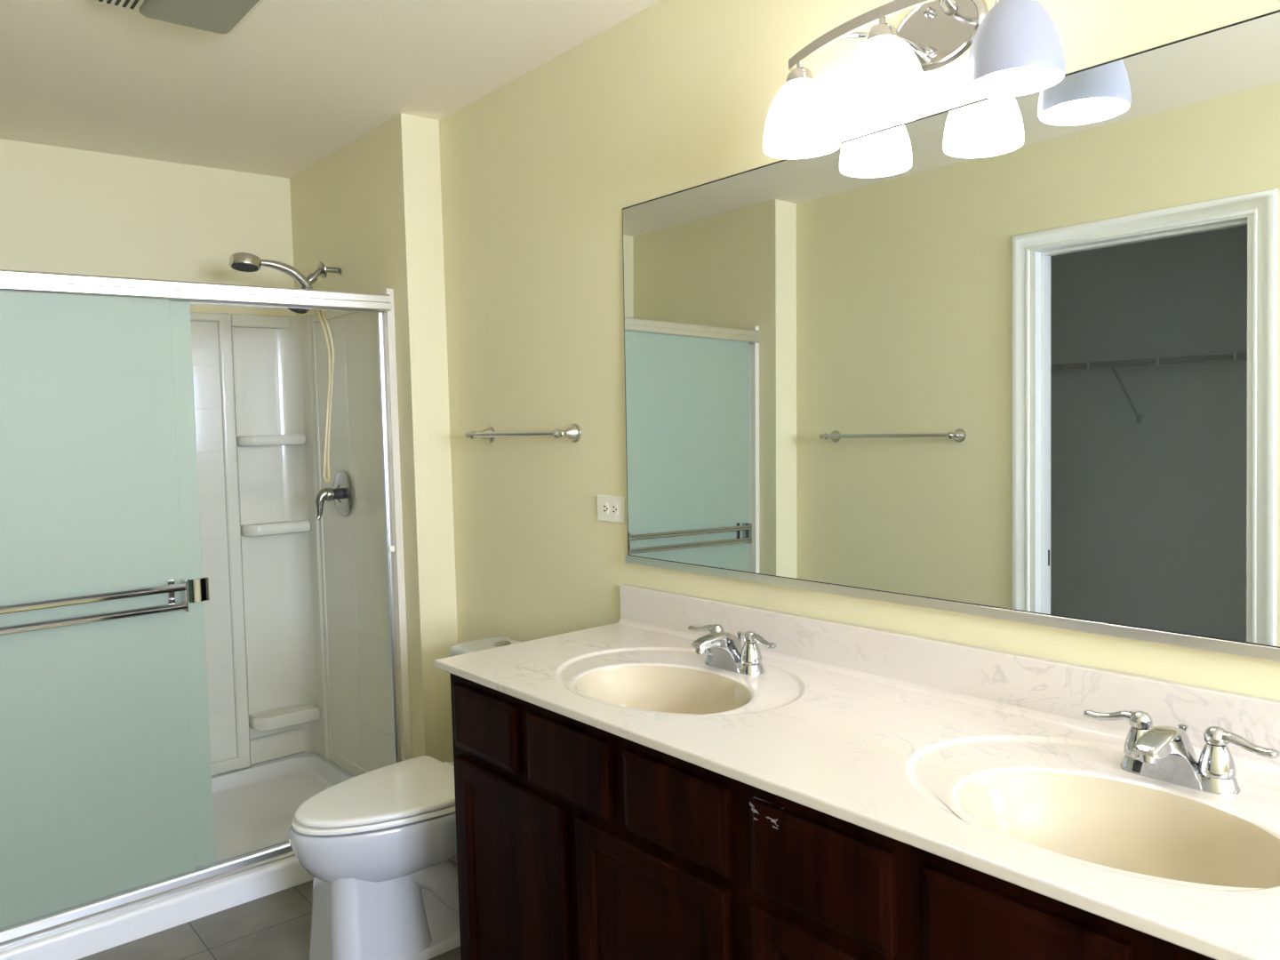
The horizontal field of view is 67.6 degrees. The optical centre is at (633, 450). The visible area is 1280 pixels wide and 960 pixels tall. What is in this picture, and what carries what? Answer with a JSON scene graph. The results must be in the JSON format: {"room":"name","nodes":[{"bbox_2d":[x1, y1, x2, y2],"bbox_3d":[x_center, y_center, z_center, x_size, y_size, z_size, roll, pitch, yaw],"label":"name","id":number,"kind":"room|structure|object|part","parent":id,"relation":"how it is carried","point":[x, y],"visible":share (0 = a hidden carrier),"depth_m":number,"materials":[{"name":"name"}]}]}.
{"room":"bathroom","nodes":[
{"label":"bathroom","id":0,"kind":"room"},
{"bbox_2d":[0,138,295,316],"bbox_3d":[-1.996,0.138,3.511,2.047,2.440,0.120,-3,2,-40],"label":"wall","id":1,"kind":"structure","parent":0,"point":[63,210],"depth_m":3.56,"materials":[{"name":"beige paint"}]},
{"bbox_2d":[190,310,393,775],"bbox_3d":[-1.688,0.382,3.155,1.531,1.789,0.819,-3,2,-40],"label":"shower surround","id":2,"kind":"object","parent":1,"relation":"attached to","point":[296,612],"visible":0.52,"depth_m":3.74,"materials":[{"name":"beige plastic"}]},
{"bbox_3d":[-1.923,0.380,3.461,0.963,1.789,0.050,-3,2,-40],"label":"panel","id":3,"kind":"part","parent":2,"relation":"part of","materials":[{"name":"beige plastic"}]},
{"bbox_2d":[236,434,305,446],"bbox_3d":[-1.445,-0.041,3.812,0.248,0.040,0.085,-3,2,-40],"label":"corner shelf","id":4,"kind":"object","parent":2,"relation":"attached to","point":[242,440],"depth_m":3.78,"materials":[{"name":"beige plastic"}]},
{"bbox_2d":[240,520,310,536],"bbox_3d":[-1.431,0.310,3.819,0.248,0.044,0.095,-3,2,-40],"label":"corner shelf","id":5,"kind":"object","parent":2,"relation":"attached to","point":[249,528],"depth_m":3.80,"materials":[{"name":"beige plastic"}]},
{"bbox_2d":[248,704,319,731],"bbox_3d":[-1.401,1.071,3.836,0.248,0.052,0.115,-3,2,-40],"label":"corner shelf","id":6,"kind":"object","parent":2,"relation":"attached to","point":[271,716],"depth_m":3.82,"materials":[{"name":"beige plastic"}]},
{"bbox_2d":[315,470,352,519],"bbox_3d":[-1.131,0.166,3.559,0.110,0.178,0.172,-3,2,-40],"label":"shower valve","id":7,"kind":"object","parent":2,"relation":"attached to","point":[341,493],"visible":1,"depth_m":3.55,"materials":[{"name":"silver metal"}]},
{"bbox_3d":[-1.147,0.197,3.546,0.067,0.118,0.050,-3,2,-40],"label":"lever","id":8,"kind":"part","parent":7,"relation":"part of","materials":[{"name":"silver metal"}]},
{"bbox_3d":[-1.111,0.162,3.577,0.035,0.042,0.042,-3,2,-40],"label":"valve stem","id":9,"kind":"part","parent":7,"relation":"part of","materials":[{"name":"silver metal"}]},
{"bbox_3d":[-1.042,0.354,3.564,0.015,1.779,0.622,-3,2,-40],"label":"panel","id":10,"kind":"part","parent":2,"relation":"part of","materials":[{"name":"beige plastic"}]},
{"bbox_2d":[77,880,461,959],"bbox_3d":[0.027,1.421,1.189,2.077,0.100,6.351,-3,2,-40],"label":"floor","id":11,"kind":"structure","parent":0,"point":[276,925],"depth_m":2.67,"materials":[{"name":"grey tile"}]},
{"bbox_2d":[0,752,355,959],"bbox_3d":[-1.609,1.319,3.125,1.531,0.081,0.979,-3,2,-40],"label":"shower pan","id":12,"kind":"object","parent":11,"relation":"on","point":[255,806],"visible":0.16,"depth_m":2.96,"materials":[{"name":"white plastic"}]},
{"bbox_2d":[0,269,411,948],"bbox_3d":[-1.372,0.382,2.775,1.532,1.796,0.119,-3,2,-40],"label":"shower door","id":13,"kind":"structure","parent":12,"relation":"on","point":[107,807],"depth_m":2.68,"materials":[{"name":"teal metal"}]},
{"bbox_3d":[-1.610,0.415,2.576,0.740,1.722,0.006,-3,2,-40],"label":"glass panel","id":14,"kind":"part","parent":13,"relation":"part of","materials":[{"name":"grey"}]},
{"bbox_3d":[-1.616,0.414,2.601,0.840,1.722,0.006,-3,2,-40],"label":"glass panel","id":15,"kind":"part","parent":13,"relation":"part of","materials":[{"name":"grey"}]},
{"bbox_3d":[-1.412,-0.465,2.757,1.499,0.057,0.063,-3,2,-40],"label":"header rail","id":16,"kind":"part","parent":13,"relation":"part of","materials":[{"name":"silver metal"}]},
{"bbox_3d":[-1.295,0.415,2.855,0.035,0.068,0.060,-1,2,30],"label":"pull handle","id":17,"kind":"part","parent":13,"relation":"part of","materials":[{"name":"silver metal"}]},
{"bbox_2d":[288,636,521,959],"bbox_3d":[-0.577,0.970,2.669,0.760,0.743,0.422,-3,2,-40],"label":"toilet","id":18,"kind":"object","parent":11,"relation":"on","point":[379,846],"visible":0.5,"depth_m":2.48,"materials":[{"name":"white ceramic"}]},
{"bbox_3d":[-0.681,0.951,2.582,0.475,0.016,0.376,-3,2,-40],"label":"seat","id":19,"kind":"part","parent":18,"relation":"part of","materials":[{"name":"white plastic"}]},
{"bbox_3d":[-0.679,0.930,2.584,0.466,0.020,0.378,-3,2,-40],"label":"lid","id":20,"kind":"part","parent":18,"relation":"part of","materials":[{"name":"white plastic"}]},
{"bbox_3d":[-0.371,0.613,2.838,0.196,0.040,0.422,-3,2,-40],"label":"tank lid","id":21,"kind":"part","parent":18,"relation":"part of","materials":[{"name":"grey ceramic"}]},
{"bbox_2d":[450,673,1215,959],"bbox_3d":[0.406,0.919,1.647,0.560,0.852,1.926,-3,2,-40],"label":"vanity cabinet","id":22,"kind":"object","parent":11,"relation":"on","point":[576,840],"visible":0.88,"depth_m":1.60,"materials":[{"name":"brown wood"}]},
{"bbox_3d":[-0.323,0.601,2.078,0.018,0.142,0.256,-3,2,-40],"label":"drawer","id":23,"kind":"part","parent":22,"relation":"part of","materials":[{"name":"brown wood"}]},
{"bbox_3d":[-0.259,0.962,2.026,0.018,0.532,0.412,-3,2,-40],"label":"door","id":24,"kind":"part","parent":22,"relation":"part of","materials":[{"name":"brown wood"}]},
{"bbox_3d":[-0.129,0.603,1.843,0.018,0.142,0.262,-3,2,-40],"label":"drawer","id":25,"kind":"part","parent":22,"relation":"part of","materials":[{"name":"brown wood"}]},
{"bbox_3d":[0.029,0.964,1.679,0.018,0.532,0.398,-3,2,-40],"label":"door","id":26,"kind":"part","parent":22,"relation":"part of","materials":[{"name":"brown wood"}]},
{"bbox_3d":[0.068,0.604,1.607,0.018,0.142,0.257,-3,2,-40],"label":"drawer","id":27,"kind":"part","parent":22,"relation":"part of","materials":[{"name":"brown wood"}]},
{"bbox_3d":[0.271,0.829,1.378,0.018,0.256,0.260,-3,2,-40],"label":"drawer","id":28,"kind":"part","parent":22,"relation":"part of","materials":[{"name":"brown wood"}]},
{"bbox_3d":[0.264,0.606,1.371,0.018,0.142,0.256,-3,2,-40],"label":"drawer","id":29,"kind":"part","parent":22,"relation":"part of","materials":[{"name":"brown wood"}]},
{"bbox_2d":[433,584,1279,959],"bbox_3d":[0.385,0.492,1.635,0.572,0.234,1.955,-3,2,-40],"label":"countertop","id":30,"kind":"structure","parent":22,"relation":"on","point":[988,761],"depth_m":1.52,"materials":[{"name":"white stone"}]},
{"bbox_2d":[575,665,751,714],"bbox_3d":[0.057,0.545,1.939,0.307,0.128,0.411,-3,2,-40],"label":"basin","id":31,"kind":"object","parent":30,"relation":"in","point":[629,690],"depth_m":2.07,"materials":[{"name":"beige ceramic"}]},
{"bbox_2d":[688,624,776,675],"bbox_3d":[0.184,0.429,2.043,0.142,0.087,0.259,-3,2,-40],"label":"faucet","id":32,"kind":"object","parent":30,"relation":"on","point":[724,651],"visible":1,"depth_m":2.02,"materials":[{"name":"silver metal"}]},
{"bbox_3d":[0.161,0.396,2.131,0.095,0.025,0.031,0,3,44],"label":"lever","id":33,"kind":"part","parent":32,"relation":"part of","materials":[{"name":"silver metal"}]},
{"bbox_3d":[0.185,0.428,2.110,0.047,0.042,0.047,-3,2,-40],"label":"handle","id":34,"kind":"part","parent":32,"relation":"part of","materials":[{"name":"silver metal"}]},
{"bbox_3d":[0.182,0.431,2.042,0.138,0.084,0.086,-3,2,-40],"label":"spout","id":35,"kind":"part","parent":32,"relation":"part of","materials":[{"name":"silver metal"}]},
{"bbox_3d":[0.219,0.460,2.072,0.055,0.022,0.158,-3,2,-40],"label":"plate","id":36,"kind":"part","parent":32,"relation":"part of","materials":[{"name":"silver metal"}]},
{"bbox_3d":[0.233,0.423,2.084,0.014,0.054,0.014,-3,2,-40],"label":"lift rod","id":37,"kind":"part","parent":32,"relation":"part of","materials":[{"name":"silver metal"}]},
{"bbox_3d":[0.250,0.429,2.032,0.047,0.042,0.047,-3,2,-40],"label":"handle","id":38,"kind":"part","parent":32,"relation":"part of","materials":[{"name":"silver metal"}]},
{"bbox_3d":[0.267,0.397,2.005,0.031,0.025,0.095,-3,2,-33],"label":"lever","id":39,"kind":"part","parent":32,"relation":"part of","materials":[{"name":"silver metal"}]},
{"bbox_2d":[957,771,1279,887],"bbox_3d":[0.629,0.550,1.252,0.307,0.128,0.411,-3,2,-40],"label":"basin","id":40,"kind":"object","parent":30,"relation":"in","point":[1138,833],"depth_m":1.34,"materials":[{"name":"beige ceramic"}]},
{"bbox_2d":[1083,710,1279,795],"bbox_3d":[0.755,0.434,1.356,0.142,0.087,0.259,-3,2,-40],"label":"faucet","id":41,"kind":"object","parent":30,"relation":"on","point":[1164,753],"visible":1,"depth_m":1.34,"materials":[{"name":"silver metal"}]},
{"bbox_3d":[0.733,0.400,1.444,0.095,0.025,0.031,0,3,44],"label":"lever","id":42,"kind":"part","parent":41,"relation":"part of","materials":[{"name":"silver metal"}]},
{"bbox_3d":[0.756,0.433,1.423,0.047,0.042,0.047,-3,2,-40],"label":"handle","id":43,"kind":"part","parent":41,"relation":"part of","materials":[{"name":"silver metal"}]},
{"bbox_3d":[0.754,0.436,1.355,0.138,0.084,0.086,-3,2,-40],"label":"spout","id":44,"kind":"part","parent":41,"relation":"part of","materials":[{"name":"silver metal"}]},
{"bbox_3d":[0.790,0.464,1.385,0.055,0.022,0.158,-3,2,-40],"label":"plate","id":45,"kind":"part","parent":41,"relation":"part of","materials":[{"name":"silver metal"}]},
{"bbox_3d":[0.805,0.427,1.397,0.014,0.054,0.014,-3,2,-40],"label":"lift rod","id":46,"kind":"part","parent":41,"relation":"part of","materials":[{"name":"silver metal"}]},
{"bbox_3d":[0.822,0.433,1.345,0.047,0.042,0.047,-3,2,-40],"label":"handle","id":47,"kind":"part","parent":41,"relation":"part of","materials":[{"name":"silver metal"}]},
{"bbox_3d":[0.838,0.401,1.317,0.031,0.025,0.095,-3,2,-33],"label":"lever","id":48,"kind":"part","parent":41,"relation":"part of","materials":[{"name":"silver metal"}]},
{"bbox_3d":[0.458,0.607,1.138,0.018,0.142,0.257,-3,2,-40],"label":"drawer","id":49,"kind":"part","parent":22,"relation":"part of","materials":[{"name":"brown wood"}]},
{"bbox_2d":[0,0,661,178],"bbox_3d":[-0.655,-1.081,0.605,3.650,0.100,6.351,-3,2,-40],"label":"ceiling","id":50,"kind":"structure","parent":0,"point":[298,82],"depth_m":2.72,"materials":[{"name":"beige paint"}]},
{"bbox_2d":[91,0,263,33],"bbox_3d":[-1.048,-1.054,2.219,0.320,0.034,0.305,-3,2,-40],"label":"exhaust fan","id":51,"kind":"object","parent":50,"relation":"attached to","point":[215,16],"visible":1,"depth_m":2.26,"materials":[{"name":"beige"}]},
{"bbox_2d":[289,112,457,762],"bbox_3d":[-0.949,0.101,3.649,0.258,2.440,1.006,-3,2,-40],"label":"wall","id":52,"kind":"structure","parent":0,"point":[371,209],"depth_m":3.23,"materials":[{"name":"beige paint"}]},
{"bbox_2d":[229,252,341,483],"bbox_3d":[-1.229,-0.284,3.443,0.404,0.821,0.106,-3,2,-40],"label":"shower fixture","id":53,"kind":"object","parent":52,"relation":"attached to","point":[240,261],"visible":0.88,"depth_m":3.51,"materials":[{"name":"silver metal"}]},
{"bbox_3d":[-1.141,-0.649,3.530,0.126,0.063,0.026,-3,2,-40],"label":"shower arm","id":54,"kind":"part","parent":53,"relation":"part of","materials":[{"name":"silver metal"}]},
{"bbox_2d":[438,0,1279,700],"bbox_3d":[1.038,0.113,1.367,0.120,2.440,5.045,-3,2,-40],"label":"wall","id":55,"kind":"structure","parent":0,"point":[539,172],"depth_m":2.61,"materials":[{"name":"beige paint"}]},
{"bbox_2d":[464,423,582,442],"bbox_3d":[-0.339,-0.050,2.856,0.082,0.054,0.529,-3,2,-40],"label":"towel bar","id":56,"kind":"object","parent":55,"relation":"attached to","point":[574,433],"visible":1,"depth_m":2.76,"materials":[{"name":"silver metal"}]},
{"bbox_3d":[-0.486,-0.051,3.033,0.082,0.054,0.054,-3,2,-40],"label":"post","id":57,"kind":"part","parent":56,"relation":"part of","materials":[{"name":"silver metal"}]},
{"bbox_3d":[-0.360,-0.048,2.838,0.016,0.016,0.460,-3,2,-40],"label":"rail","id":58,"kind":"part","parent":56,"relation":"part of","materials":[{"name":"silver metal"}]},
{"bbox_3d":[-0.192,-0.048,2.679,0.082,0.054,0.054,-3,2,-40],"label":"post","id":59,"kind":"part","parent":56,"relation":"part of","materials":[{"name":"silver metal"}]},
{"bbox_2d":[597,495,624,523],"bbox_3d":[-0.061,0.158,2.593,0.008,0.071,0.116,-3,2,-40],"label":"wall outlet","id":60,"kind":"object","parent":55,"relation":"attached to","point":[610,508],"visible":1,"depth_m":2.59,"materials":[{"name":"white plastic"}]},
{"bbox_2d":[601,502,608,514],"bbox_3d":[-0.076,0.158,2.607,0.003,0.034,0.026,-3,2,-40],"label":"receptacle","id":61,"kind":"object","parent":60,"relation":"attached to","point":[604,505],"depth_m":2.61,"materials":[{"name":"white plastic"}]},
{"bbox_2d":[610,503,617,515],"bbox_3d":[-0.051,0.158,2.576,0.003,0.034,0.026,-3,2,-40],"label":"receptacle","id":62,"kind":"object","parent":60,"relation":"attached to","point":[613,506],"depth_m":2.58,"materials":[{"name":"white plastic"}]},
{"bbox_2d":[763,0,1065,159],"bbox_3d":[0.472,-0.716,1.705,0.245,0.247,0.592,-3,2,-40],"label":"vanity light","id":63,"kind":"object","parent":55,"relation":"attached to","point":[1014,48],"visible":1,"depth_m":1.66,"materials":[{"name":"white glass"}]},
{"bbox_3d":[0.329,-0.658,1.875,0.100,0.122,0.100,-3,2,-40],"label":"bulb","id":64,"kind":"part","parent":63,"relation":"part of","materials":[{"name":"white glass"}]},
{"bbox_3d":[0.329,-0.657,1.875,0.150,0.128,0.150,-3,2,-40],"label":"lamp shade","id":65,"kind":"part","parent":63,"relation":"part of","materials":[{"name":"white glass"}]},
{"bbox_3d":[0.439,-0.655,1.675,0.100,0.122,0.100,-3,2,-40],"label":"bulb","id":66,"kind":"part","parent":63,"relation":"part of","materials":[{"name":"white glass"}]},
{"bbox_3d":[0.439,-0.654,1.676,0.150,0.128,0.150,-3,2,-40],"label":"lamp shade","id":67,"kind":"part","parent":63,"relation":"part of","materials":[{"name":"white glass"}]},
{"bbox_3d":[0.463,-0.750,1.780,0.183,0.062,0.028,-2,2,-3],"label":"arm","id":68,"kind":"part","parent":63,"relation":"part of","materials":[{"name":"silver metal"}]},
{"bbox_3d":[0.563,-0.776,1.769,0.018,0.136,0.196,-3,2,-40],"label":"plate","id":69,"kind":"part","parent":63,"relation":"part of","materials":[{"name":"silver metal"}]},
{"bbox_3d":[0.553,-0.796,1.672,0.032,0.062,0.174,-1,2,17],"label":"arm","id":70,"kind":"part","parent":63,"relation":"part of","materials":[{"name":"silver metal"}]},
{"bbox_3d":[0.612,-0.656,1.535,0.100,0.122,0.100,-3,2,-40],"label":"bulb","id":71,"kind":"part","parent":63,"relation":"part of","materials":[{"name":"white glass"}]},
{"bbox_3d":[0.612,-0.655,1.535,0.150,0.128,0.150,-3,2,-40],"label":"lamp shade","id":72,"kind":"part","parent":63,"relation":"part of","materials":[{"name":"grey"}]},
{"bbox_2d":[619,584,1279,764],"bbox_3d":[0.595,0.415,1.809,0.021,0.104,1.949,-3,2,-40],"label":"backsplash","id":73,"kind":"structure","parent":55,"relation":"attached to","point":[1051,686],"depth_m":1.74,"materials":[{"name":"white stone"}]},
{"bbox_2d":[622,9,1279,661],"bbox_3d":[0.576,-0.164,1.786,0.032,0.929,1.883,-3,2,-40],"label":"wall mirror","id":74,"kind":"object","parent":55,"relation":"attached to","point":[1017,359],"visible":1,"depth_m":1.69,"materials":[{"name":"silver metal"}]}
]}

